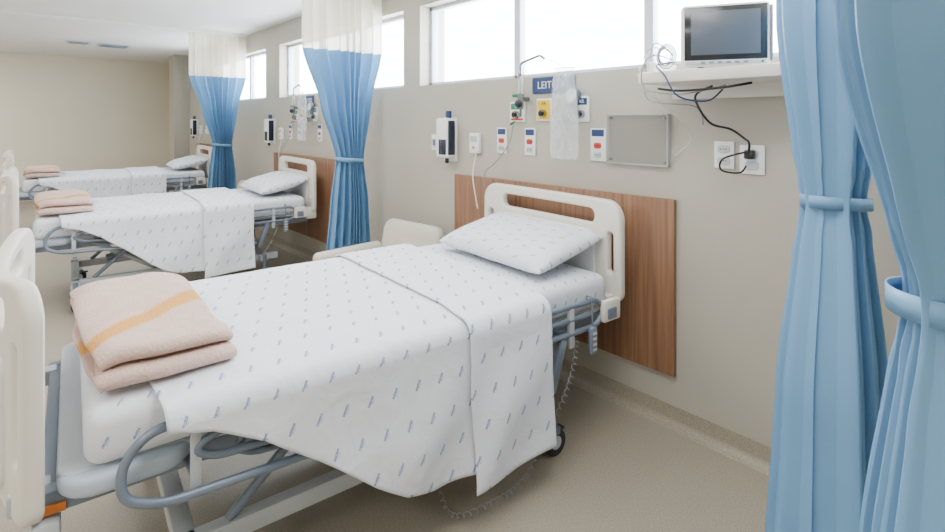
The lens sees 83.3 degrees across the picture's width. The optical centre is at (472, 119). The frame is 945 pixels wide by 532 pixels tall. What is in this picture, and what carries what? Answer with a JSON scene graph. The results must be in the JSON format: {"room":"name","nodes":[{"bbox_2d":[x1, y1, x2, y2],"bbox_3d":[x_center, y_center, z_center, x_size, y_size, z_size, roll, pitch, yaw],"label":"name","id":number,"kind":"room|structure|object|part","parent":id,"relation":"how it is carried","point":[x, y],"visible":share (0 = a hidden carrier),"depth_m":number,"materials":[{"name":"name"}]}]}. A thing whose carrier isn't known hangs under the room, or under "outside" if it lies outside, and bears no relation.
{"room":"hospital room","nodes":[
{"label":"hospital room","id":0,"kind":"room"},
{"bbox_2d":[0,52,168,200],"bbox_3d":[-8.154,0.175,8.910,5.910,2.850,0.150,0,0,-41],"label":"wall","id":1,"kind":"structure","parent":0,"point":[70,113],"depth_m":9.70,"materials":[{"name":"paint"}]},
{"bbox_2d":[19,191,168,207],"bbox_3d":[-8.183,1.450,8.754,5.660,0.100,0.045,0,0,-41],"label":"baseboard","id":2,"kind":"structure","parent":1,"relation":"attached to","point":[31,203],"depth_m":9.19,"materials":[{"name":"plastic"}]},
{"bbox_2d":[0,0,301,62],"bbox_3d":[-3.616,-1.200,3.745,5.910,0.100,13.600,0,0,-41],"label":"ceiling","id":3,"kind":"structure","parent":0,"point":[27,34],"depth_m":6.26,"materials":[{"name":"paint"}]},
{"bbox_2d":[66,40,90,44],"bbox_3d":[-5.801,-1.140,7.815,0.280,0.020,0.280,0,0,-41],"label":"ceiling vent","id":4,"kind":"object","parent":3,"relation":"in","point":[68,41],"depth_m":7.76,"materials":[{"name":"white metal"}]},
{"bbox_2d":[97,43,130,48],"bbox_3d":[-5.529,-1.140,8.187,0.400,0.020,0.400,0,0,-41],"label":"ceiling vent","id":5,"kind":"object","parent":3,"relation":"in","point":[100,44],"depth_m":8.12,"materials":[{"name":"white metal"}]},
{"bbox_2d":[0,9,247,36],"bbox_3d":[-4.054,-1.135,6.289,2.710,0.030,0.024,0,0,-41],"label":"track","id":6,"kind":"object","parent":3,"relation":"attached to","point":[1,11],"visible":1,"depth_m":6.18,"materials":[{"name":"white metal"}]},
{"bbox_2d":[188,32,245,188],"bbox_3d":[-3.337,0.010,6.965,0.717,2.260,0.156,0,0,-41],"label":"privacy curtain","id":7,"kind":"object","parent":6,"relation":"hanging from","point":[217,63],"visible":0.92,"depth_m":6.96,"materials":[{"name":"blue fabric"}]},
{"bbox_2d":[833,0,944,531],"bbox_3d":[0.677,0.160,0.743,0.455,2.560,0.668,0,0,40],"label":"privacy curtain","id":8,"kind":"object","parent":3,"relation":"hanging from","point":[891,53],"visible":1,"depth_m":0.68,"materials":[{"name":"blue fabric"}]},
{"bbox_2d":[0,206,768,531],"bbox_3d":[-3.616,1.550,3.745,5.910,0.100,13.600,0,0,-41],"label":"floor","id":9,"kind":"structure","parent":0,"point":[616,469],"depth_m":2.15,"materials":[{"name":"plastic"}]},
{"bbox_2d":[2,145,211,200],"bbox_3d":[-5.069,0.950,7.519,2.415,1.100,1.260,0,0,-37],"label":"hospital bed","id":10,"kind":"object","parent":9,"relation":"on","point":[198,177],"visible":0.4,"depth_m":7.52,"materials":[{"name":"metal"}]},
{"bbox_3d":[-5.978,0.703,6.835,0.116,0.594,1.033,0,0,-41],"label":"footboard","id":11,"kind":"part","parent":10,"relation":"part of","materials":[{"name":"beige plastic"}]},
{"bbox_2d":[37,169,130,197],"bbox_3d":[-5.284,1.003,7.332,1.193,0.564,1.298,0,0,-37],"label":"sheet","id":12,"kind":"object","parent":10,"relation":"on","point":[98,183],"visible":0.66,"depth_m":6.94,"materials":[{"name":"fabric"}]},
{"bbox_2d":[23,165,60,177],"bbox_3d":[-5.671,0.669,6.989,0.404,0.110,0.876,0,0,-41],"label":"fleece blanket","id":13,"kind":"object","parent":12,"relation":"on","point":[35,170],"visible":1,"depth_m":6.72,"materials":[{"name":"beige fabric"}]},
{"bbox_3d":[-5.032,0.819,7.553,2.045,0.152,1.060,0,0,-37],"label":"mattress","id":14,"kind":"part","parent":10,"relation":"part of","materials":[{"name":"fabric"}]},
{"bbox_2d":[124,166,166,194],"bbox_3d":[-4.776,1.024,7.720,0.429,0.629,1.336,0,0,-37],"label":"sheet","id":15,"kind":"object","parent":10,"relation":"on","point":[151,179],"visible":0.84,"depth_m":7.25,"materials":[{"name":"fabric"}]},
{"bbox_2d":[166,155,207,168],"bbox_3d":[-4.322,0.634,8.028,0.453,0.176,0.818,0,0,-37],"label":"pillow","id":16,"kind":"object","parent":10,"relation":"on","point":[192,160],"visible":1,"depth_m":7.78,"materials":[{"name":"fabric"}]},
{"bbox_3d":[-4.133,0.650,8.209,0.064,0.500,1.070,0,0,-37],"label":"headboard","id":17,"kind":"part","parent":10,"relation":"part of","materials":[{"name":"beige plastic"}]},
{"bbox_2d":[0,156,315,312],"bbox_3d":[-2.792,0.950,4.927,2.415,1.100,1.260,0,0,-37],"label":"hospital bed","id":18,"kind":"object","parent":9,"relation":"on","point":[298,202],"visible":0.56,"depth_m":4.53,"materials":[{"name":"metal"}]},
{"bbox_3d":[-3.701,0.703,4.244,0.116,0.594,1.033,0,0,-41],"label":"footboard","id":19,"kind":"part","parent":18,"relation":"part of","materials":[{"name":"beige plastic"}]},
{"bbox_2d":[57,192,204,272],"bbox_3d":[-3.007,1.003,4.740,1.193,0.564,1.298,0,0,-37],"label":"sheet","id":20,"kind":"object","parent":18,"relation":"on","point":[165,230],"visible":0.77,"depth_m":4.35,"materials":[{"name":"fabric"}]},
{"bbox_2d":[33,189,94,215],"bbox_3d":[-3.394,0.669,4.397,0.404,0.110,0.876,0,0,-41],"label":"fleece blanket","id":21,"kind":"object","parent":20,"relation":"on","point":[69,200],"visible":1,"depth_m":4.16,"materials":[{"name":"beige fabric"}]},
{"bbox_3d":[-2.756,0.819,4.961,2.045,0.152,1.060,0,0,-37],"label":"mattress","id":22,"kind":"part","parent":18,"relation":"part of","materials":[{"name":"fabric"}]},
{"bbox_3d":[-2.753,1.383,4.963,1.600,0.235,1.030,0,0,-37],"label":"frame","id":23,"kind":"part","parent":18,"relation":"part of","materials":[{"name":"metal"}]},
{"bbox_2d":[180,187,255,277],"bbox_3d":[-2.499,1.024,5.129,0.429,0.629,1.336,0,0,-37],"label":"sheet","id":24,"kind":"object","parent":18,"relation":"on","point":[228,222],"visible":0.91,"depth_m":4.64,"materials":[{"name":"fabric"}]},
{"bbox_2d":[240,171,308,193],"bbox_3d":[-2.045,0.634,5.436,0.453,0.176,0.818,0,0,-37],"label":"pillow","id":25,"kind":"object","parent":18,"relation":"on","point":[276,181],"visible":1,"depth_m":5.21,"materials":[{"name":"fabric"}]},
{"bbox_3d":[-1.856,0.650,5.617,0.064,0.500,1.070,0,0,-37],"label":"headboard","id":26,"kind":"part","parent":18,"relation":"part of","materials":[{"name":"beige plastic"}]},
{"bbox_2d":[237,180,256,246],"bbox_3d":[-2.912,1.128,6.296,0.690,0.747,0.695,0,0,43],"label":"armchair","id":27,"kind":"object","parent":9,"relation":"on","point":[241,181],"visible":0.06,"depth_m":6.62,"materials":[{"name":"beige leather"}]},
{"bbox_3d":[-2.732,0.964,6.491,0.620,0.417,0.163,0,0,43],"label":"backrest","id":28,"kind":"part","parent":27,"relation":"part of","materials":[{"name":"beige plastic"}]},
{"bbox_2d":[0,183,624,531],"bbox_3d":[-0.515,0.950,2.335,2.415,1.100,1.260,0,0,-37],"label":"hospital bed","id":29,"kind":"object","parent":9,"relation":"on","point":[89,444],"visible":0.52,"depth_m":1.48,"materials":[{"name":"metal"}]},
{"bbox_3d":[-1.424,0.703,1.652,0.116,0.594,1.033,0,0,-41],"label":"footboard","id":30,"kind":"part","parent":29,"relation":"part of","materials":[{"name":"beige plastic"}]},
{"bbox_2d":[149,257,475,497],"bbox_3d":[-0.730,1.003,2.148,1.193,0.564,1.298,0,0,-37],"label":"sheet","id":31,"kind":"object","parent":29,"relation":"on","point":[340,364],"visible":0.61,"depth_m":1.76,"materials":[{"name":"fabric"}]},
{"bbox_2d":[69,272,237,392],"bbox_3d":[-1.117,0.669,1.805,0.404,0.110,0.876,0,0,-41],"label":"fleece blanket","id":32,"kind":"object","parent":31,"relation":"on","point":[134,329],"visible":1,"depth_m":1.60,"materials":[{"name":"beige fabric"}]},
{"bbox_3d":[-0.478,0.819,2.369,2.045,0.152,1.060,0,0,-37],"label":"mattress","id":33,"kind":"part","parent":29,"relation":"part of","materials":[{"name":"fabric"}]},
{"bbox_3d":[-0.476,1.383,2.371,1.600,0.235,1.030,0,0,-37],"label":"frame","id":34,"kind":"part","parent":29,"relation":"part of","materials":[{"name":"metal"}]},
{"bbox_2d":[334,244,556,495],"bbox_3d":[-0.222,1.024,2.537,0.429,0.629,1.336,0,0,-37],"label":"sheet","id":35,"kind":"object","parent":29,"relation":"on","point":[509,324],"visible":0.85,"depth_m":2.07,"materials":[{"name":"fabric"}]},
{"bbox_2d":[439,212,603,273],"bbox_3d":[0.232,0.634,2.844,0.453,0.176,0.818,0,0,-37],"label":"pillow","id":36,"kind":"object","parent":29,"relation":"on","point":[527,244],"visible":1,"depth_m":2.67,"materials":[{"name":"fabric"}]},
{"bbox_3d":[0.421,0.650,3.025,0.064,0.500,1.070,0,0,-37],"label":"headboard","id":37,"kind":"part","parent":29,"relation":"part of","materials":[{"name":"beige plastic"}]},
{"bbox_2d":[313,218,444,260],"bbox_3d":[-0.635,1.128,3.704,0.690,0.747,0.695,0,0,43],"label":"armchair","id":38,"kind":"object","parent":9,"relation":"on","point":[396,231],"visible":0.26,"depth_m":3.86,"materials":[{"name":"beige leather"}]},
{"bbox_3d":[-0.455,0.964,3.899,0.620,0.417,0.163,0,0,43],"label":"backrest","id":39,"kind":"part","parent":38,"relation":"part of","materials":[{"name":"beige plastic"}]},
{"bbox_2d":[484,121,514,187],"bbox_3d":[0.171,0.228,3.456,0.066,0.445,0.239,0,0,-41],"label":"hose","id":40,"kind":"object","parent":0,"point":[513,122],"depth_m":3.40,"materials":[{"name":"plastic"}]},
{"bbox_2d":[190,0,900,446],"bbox_3d":[-1.490,0.175,5.613,0.250,2.650,13.600,0,0,-41],"label":"wall","id":41,"kind":"structure","parent":0,"point":[735,233],"depth_m":2.74,"materials":[{"name":"paint"}]},
{"bbox_2d":[169,54,189,192],"bbox_3d":[-5.271,0.175,9.545,0.240,2.650,0.400,0,0,-41],"label":"column","id":42,"kind":"structure","parent":41,"relation":"attached to","point":[179,80],"depth_m":9.41,"materials":[{"name":"paint"}]},
{"bbox_2d":[190,116,197,137],"bbox_3d":[-4.744,0.122,9.047,0.105,0.375,0.145,0,0,-41],"label":"dispenser","id":43,"kind":"object","parent":41,"relation":"attached to","point":[193,122],"visible":1,"depth_m":9.00,"materials":[{"name":"white plastic"}]},
{"bbox_2d":[198,125,202,144],"bbox_3d":[-4.537,0.345,8.843,0.065,0.511,0.124,0,0,-41],"label":"nurse call button","id":44,"kind":"object","parent":41,"relation":"attached to","point":[200,126],"visible":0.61,"depth_m":8.84,"materials":[{"name":"white plastic"}]},
{"bbox_2d":[197,143,211,188],"bbox_3d":[-4.121,0.820,8.399,0.025,0.860,1.680,0,0,-41],"label":"wood wall panel","id":45,"kind":"object","parent":41,"relation":"attached to","point":[204,151],"visible":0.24,"depth_m":8.63,"materials":[{"name":"brown wood"}]},
{"bbox_2d":[240,52,265,100],"bbox_3d":[-3.367,-0.585,7.757,0.060,0.630,2.600,0,0,-41],"label":"window","id":46,"kind":"structure","parent":41,"relation":"in","point":[252,57],"depth_m":7.40,"materials":[{"name":"paint"}]},
{"bbox_2d":[264,115,275,145],"bbox_3d":[-2.466,0.122,6.455,0.105,0.375,0.145,0,0,-41],"label":"dispenser","id":47,"kind":"object","parent":41,"relation":"attached to","point":[270,123],"visible":1,"depth_m":6.41,"materials":[{"name":"white plastic"}]},
{"bbox_2d":[278,128,283,155],"bbox_3d":[-2.260,0.345,6.251,0.065,0.511,0.124,0,0,-41],"label":"nurse call button","id":48,"kind":"object","parent":41,"relation":"attached to","point":[281,130],"visible":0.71,"depth_m":6.24,"materials":[{"name":"white plastic"}]},
{"bbox_2d":[289,124,292,138],"bbox_3d":[-2.084,0.135,6.083,0.022,0.170,0.090,0,0,-41],"label":"outlet plate","id":49,"kind":"object","parent":41,"relation":"attached to","point":[290,125],"visible":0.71,"depth_m":6.06,"materials":[{"name":"white plastic"}]},
{"bbox_2d":[292,110,298,120],"bbox_3d":[-2.002,-0.052,5.968,0.050,0.129,0.130,0,0,-41],"label":"outlet plate","id":50,"kind":"object","parent":41,"relation":"attached to","point":[296,115],"depth_m":5.95,"materials":[{"name":"white plastic"}]},
{"bbox_2d":[290,84,300,117],"bbox_3d":[-1.922,-0.205,5.829,0.114,0.370,0.265,0,0,-41],"label":"oxygen flowmeter","id":51,"kind":"object","parent":41,"relation":"attached to","point":[294,108],"visible":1,"depth_m":5.86,"materials":[{"name":"silver metal"}]},
{"bbox_2d":[298,124,301,139],"bbox_3d":[-1.919,0.135,5.895,0.022,0.170,0.090,0,0,-41],"label":"outlet plate","id":52,"kind":"object","parent":41,"relation":"attached to","point":[299,125],"visible":1,"depth_m":5.88,"materials":[{"name":"white plastic"}]},
{"bbox_2d":[300,108,306,120],"bbox_3d":[-1.853,-0.062,5.799,0.050,0.136,0.120,0,0,-41],"label":"outlet plate","id":53,"kind":"object","parent":41,"relation":"attached to","point":[304,110],"visible":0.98,"depth_m":5.78,"materials":[{"name":"white plastic"}]},
{"bbox_2d":[274,152,334,243],"bbox_3d":[-1.844,0.820,5.807,0.025,0.860,1.680,0,0,-41],"label":"wood wall panel","id":54,"kind":"object","parent":41,"relation":"attached to","point":[316,228],"visible":0.29,"depth_m":5.49,"materials":[{"name":"brown wood"}]},
{"bbox_2d":[301,96,313,105],"bbox_3d":[-1.795,-0.210,5.764,0.009,0.100,0.330,0,0,-41],"label":"number sign","id":55,"kind":"object","parent":41,"relation":"attached to","point":[305,100],"visible":0.98,"depth_m":5.77,"materials":[{"name":"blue plastic"}]},
{"bbox_2d":[307,103,314,113],"bbox_3d":[-1.701,-0.122,5.614,0.065,0.124,0.088,0,0,-41],"label":"suction regulator","id":56,"kind":"object","parent":41,"relation":"attached to","point":[310,106],"visible":1,"depth_m":5.59,"materials":[{"name":"white plastic"}]},
{"bbox_2d":[301,111,310,121],"bbox_3d":[-1.776,0.003,5.658,0.104,0.193,0.104,0,0,-5],"label":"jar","id":57,"kind":"object","parent":56,"relation":"attached to","point":[308,119],"visible":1,"depth_m":5.64,"materials":[{"name":"white plastic"}]},
{"bbox_2d":[311,107,317,120],"bbox_3d":[-1.669,-0.062,5.589,0.050,0.147,0.100,0,0,-41],"label":"outlet plate","id":58,"kind":"object","parent":41,"relation":"attached to","point":[314,116],"visible":0.99,"depth_m":5.57,"materials":[{"name":"white plastic"}]},
{"bbox_2d":[318,124,322,141],"bbox_3d":[-1.585,0.136,5.516,0.022,0.181,0.100,0,0,-41],"label":"outlet plate","id":59,"kind":"object","parent":41,"relation":"attached to","point":[320,126],"visible":1,"depth_m":5.50,"materials":[{"name":"white plastic"}]},
{"bbox_2d":[288,15,403,96],"bbox_3d":[-1.341,-0.585,5.451,0.060,0.630,2.640,0,0,-41],"label":"window","id":60,"kind":"structure","parent":41,"relation":"in","point":[399,18],"depth_m":6.34,"materials":[{"name":"paint"}]},
{"bbox_2d":[432,134,435,149],"bbox_3d":[-0.288,0.170,4.040,0.020,0.120,0.070,0,0,-41],"label":"light switch","id":61,"kind":"object","parent":41,"relation":"attached to","point":[433,135],"visible":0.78,"depth_m":4.04,"materials":[{"name":"white plastic"}]},
{"bbox_2d":[436,111,457,162],"bbox_3d":[-0.190,0.122,3.863,0.105,0.375,0.145,0,0,-41],"label":"dispenser","id":62,"kind":"object","parent":41,"relation":"attached to","point":[446,127],"visible":1,"depth_m":3.82,"materials":[{"name":"white plastic"}]},
{"bbox_2d":[469,133,481,208],"bbox_3d":[0.017,0.345,3.659,0.065,0.511,0.124,0,0,-41],"label":"nurse call button","id":63,"kind":"object","parent":41,"relation":"attached to","point":[475,139],"visible":1,"depth_m":3.65,"materials":[{"name":"white plastic"}]},
{"bbox_2d":[497,128,507,153],"bbox_3d":[0.193,0.135,3.491,0.022,0.170,0.090,0,0,-41],"label":"outlet plate","id":64,"kind":"object","parent":41,"relation":"attached to","point":[502,133],"visible":1,"depth_m":3.48,"materials":[{"name":"white plastic"}]},
{"bbox_2d":[255,228,770,475],"bbox_3d":[-1.089,1.450,4.933,0.045,0.100,12.050,0,0,-41],"label":"baseboard","id":65,"kind":"structure","parent":41,"relation":"attached to","point":[754,454],"depth_m":2.63,"materials":[{"name":"plastic"}]},
{"bbox_2d":[510,101,525,121],"bbox_3d":[0.275,-0.052,3.376,0.050,0.129,0.130,0,0,-41],"label":"outlet plate","id":66,"kind":"object","parent":41,"relation":"attached to","point":[514,111],"depth_m":3.36,"materials":[{"name":"white plastic"}]},
{"bbox_2d":[512,54,544,116],"bbox_3d":[0.355,-0.205,3.237,0.114,0.370,0.265,0,0,-41],"label":"oxygen flowmeter","id":67,"kind":"object","parent":41,"relation":"attached to","point":[519,103],"visible":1,"depth_m":3.27,"materials":[{"name":"silver metal"}]},
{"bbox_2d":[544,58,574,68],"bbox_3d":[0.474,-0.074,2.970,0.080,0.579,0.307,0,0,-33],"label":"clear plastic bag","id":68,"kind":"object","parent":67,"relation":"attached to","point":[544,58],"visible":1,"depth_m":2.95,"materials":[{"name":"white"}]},
{"bbox_2d":[525,128,535,155],"bbox_3d":[0.358,0.135,3.303,0.022,0.170,0.090,0,0,-41],"label":"outlet plate","id":69,"kind":"object","parent":41,"relation":"attached to","point":[530,133],"visible":1,"depth_m":3.29,"materials":[{"name":"white plastic"}]},
{"bbox_2d":[537,98,552,120],"bbox_3d":[0.423,-0.062,3.207,0.050,0.136,0.120,0,0,-41],"label":"outlet plate","id":70,"kind":"object","parent":41,"relation":"attached to","point":[544,106],"visible":1,"depth_m":3.20,"materials":[{"name":"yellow plastic"}]},
{"bbox_2d":[532,75,575,93],"bbox_3d":[0.482,-0.210,3.172,0.009,0.100,0.330,0,0,-41],"label":"number sign","id":71,"kind":"object","parent":41,"relation":"attached to","point":[554,84],"visible":0.97,"depth_m":3.17,"materials":[{"name":"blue plastic"}]},
{"bbox_2d":[455,174,675,376],"bbox_3d":[0.433,0.820,3.216,0.025,0.860,1.680,0,0,-41],"label":"wood wall panel","id":72,"kind":"object","parent":41,"relation":"attached to","point":[644,333],"visible":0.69,"depth_m":2.73,"materials":[{"name":"brown wood"}]},
{"bbox_2d":[565,88,580,108],"bbox_3d":[0.576,-0.122,3.022,0.065,0.124,0.088,0,0,-41],"label":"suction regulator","id":73,"kind":"object","parent":41,"relation":"attached to","point":[572,95],"visible":1,"depth_m":3.00,"materials":[{"name":"white plastic"}]},
{"bbox_2d":[550,104,569,122],"bbox_3d":[0.500,0.003,3.066,0.104,0.193,0.104,0,0,-5],"label":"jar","id":74,"kind":"object","parent":73,"relation":"attached to","point":[562,118],"visible":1,"depth_m":3.04,"materials":[{"name":"white plastic"}]},
{"bbox_2d":[575,96,589,121],"bbox_3d":[0.608,-0.062,2.997,0.050,0.147,0.100,0,0,-41],"label":"outlet plate","id":75,"kind":"object","parent":41,"relation":"attached to","point":[582,113],"visible":0.96,"depth_m":2.98,"materials":[{"name":"white plastic"}]},
{"bbox_2d":[591,128,605,161],"bbox_3d":[0.692,0.136,2.924,0.022,0.181,0.100,0,0,-41],"label":"outlet plate","id":76,"kind":"object","parent":41,"relation":"attached to","point":[598,135],"visible":0.98,"depth_m":2.92,"materials":[{"name":"white plastic"}]},
{"bbox_2d":[430,0,778,84],"bbox_3d":[0.956,-0.585,2.836,0.060,0.630,3.860,0,0,-41],"label":"window","id":77,"kind":"structure","parent":41,"relation":"in","point":[651,7],"depth_m":3.54,"materials":[{"name":"paint"}]},
{"bbox_2d":[606,114,670,166],"bbox_3d":[0.847,0.100,2.738,0.033,0.260,0.355,0,0,-41],"label":"holder","id":78,"kind":"object","parent":41,"relation":"attached to","point":[668,162],"visible":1,"depth_m":2.69,"materials":[{"name":"grey"}]},
{"bbox_2d":[638,62,783,99],"bbox_3d":[1.071,-0.182,2.258,0.330,0.165,0.620,0,0,-41],"label":"wall shelf","id":79,"kind":"object","parent":41,"relation":"attached to","point":[766,78],"depth_m":2.25,"materials":[{"name":"white plastic"}]},
{"bbox_2d":[641,1,772,124],"bbox_3d":[0.993,-0.154,2.313,0.356,0.673,0.542,0,0,-41],"label":"patient monitor","id":80,"kind":"object","parent":79,"relation":"on","point":[661,64],"depth_m":2.22,"materials":[{"name":"white plastic"}]},
{"bbox_3d":[1.055,-0.367,2.218,0.264,0.184,0.003,0,0,21],"label":"screen glass","id":81,"kind":"part","parent":80,"relation":"part of","materials":[{"name":"black glass"}]},
{"bbox_3d":[1.080,-0.352,2.275,0.351,0.278,0.127,0,0,21],"label":"patient monitor","id":82,"kind":"part","parent":80,"relation":"part of","materials":[{"name":"white plastic"}]},
{"bbox_2d":[714,141,734,168],"bbox_3d":[1.143,0.159,2.412,0.018,0.123,0.090,0,0,-41],"label":"power outlet","id":83,"kind":"object","parent":41,"relation":"attached to","point":[722,149],"visible":0.93,"depth_m":2.40,"materials":[{"name":"white plastic"}]},
{"bbox_2d":[740,145,764,174],"bbox_3d":[1.223,0.174,2.322,0.017,0.128,0.105,0,0,-41],"label":"power outlet","id":84,"kind":"object","parent":41,"relation":"attached to","point":[756,166],"visible":0.71,"depth_m":2.31,"materials":[{"name":"white plastic"}]},
{"bbox_2d":[658,81,755,173],"bbox_3d":[1.035,0.041,2.300,0.294,0.388,0.395,0,0,-41],"label":"power cord","id":85,"kind":"object","parent":84,"relation":"attached to","point":[748,154],"depth_m":2.30,"materials":[{"name":"black rubber"}]},
{"bbox_3d":[-1.777,-1.135,3.697,2.710,0.030,0.024,0,0,-41],"label":"track","id":86,"kind":"object","parent":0,"visible":0},
{"bbox_2d":[302,0,381,250],"bbox_3d":[-1.054,0.010,4.367,0.717,2.260,0.166,0,0,-41],"label":"privacy curtain","id":87,"kind":"object","parent":86,"relation":"hanging from","point":[342,39],"visible":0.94,"depth_m":4.35,"materials":[{"name":"blue fabric"}]},
{"bbox_3d":[0.500,-1.135,1.105,2.710,0.030,0.024,0,0,-41],"label":"track","id":88,"kind":"object","parent":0,"visible":0},
{"bbox_2d":[765,0,887,531],"bbox_3d":[1.135,0.160,1.663,0.670,2.560,0.301,0,0,-41],"label":"privacy curtain","id":89,"kind":"object","parent":88,"relation":"hanging from","point":[832,360],"visible":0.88,"depth_m":1.51,"materials":[{"name":"blue fabric"}]}
]}

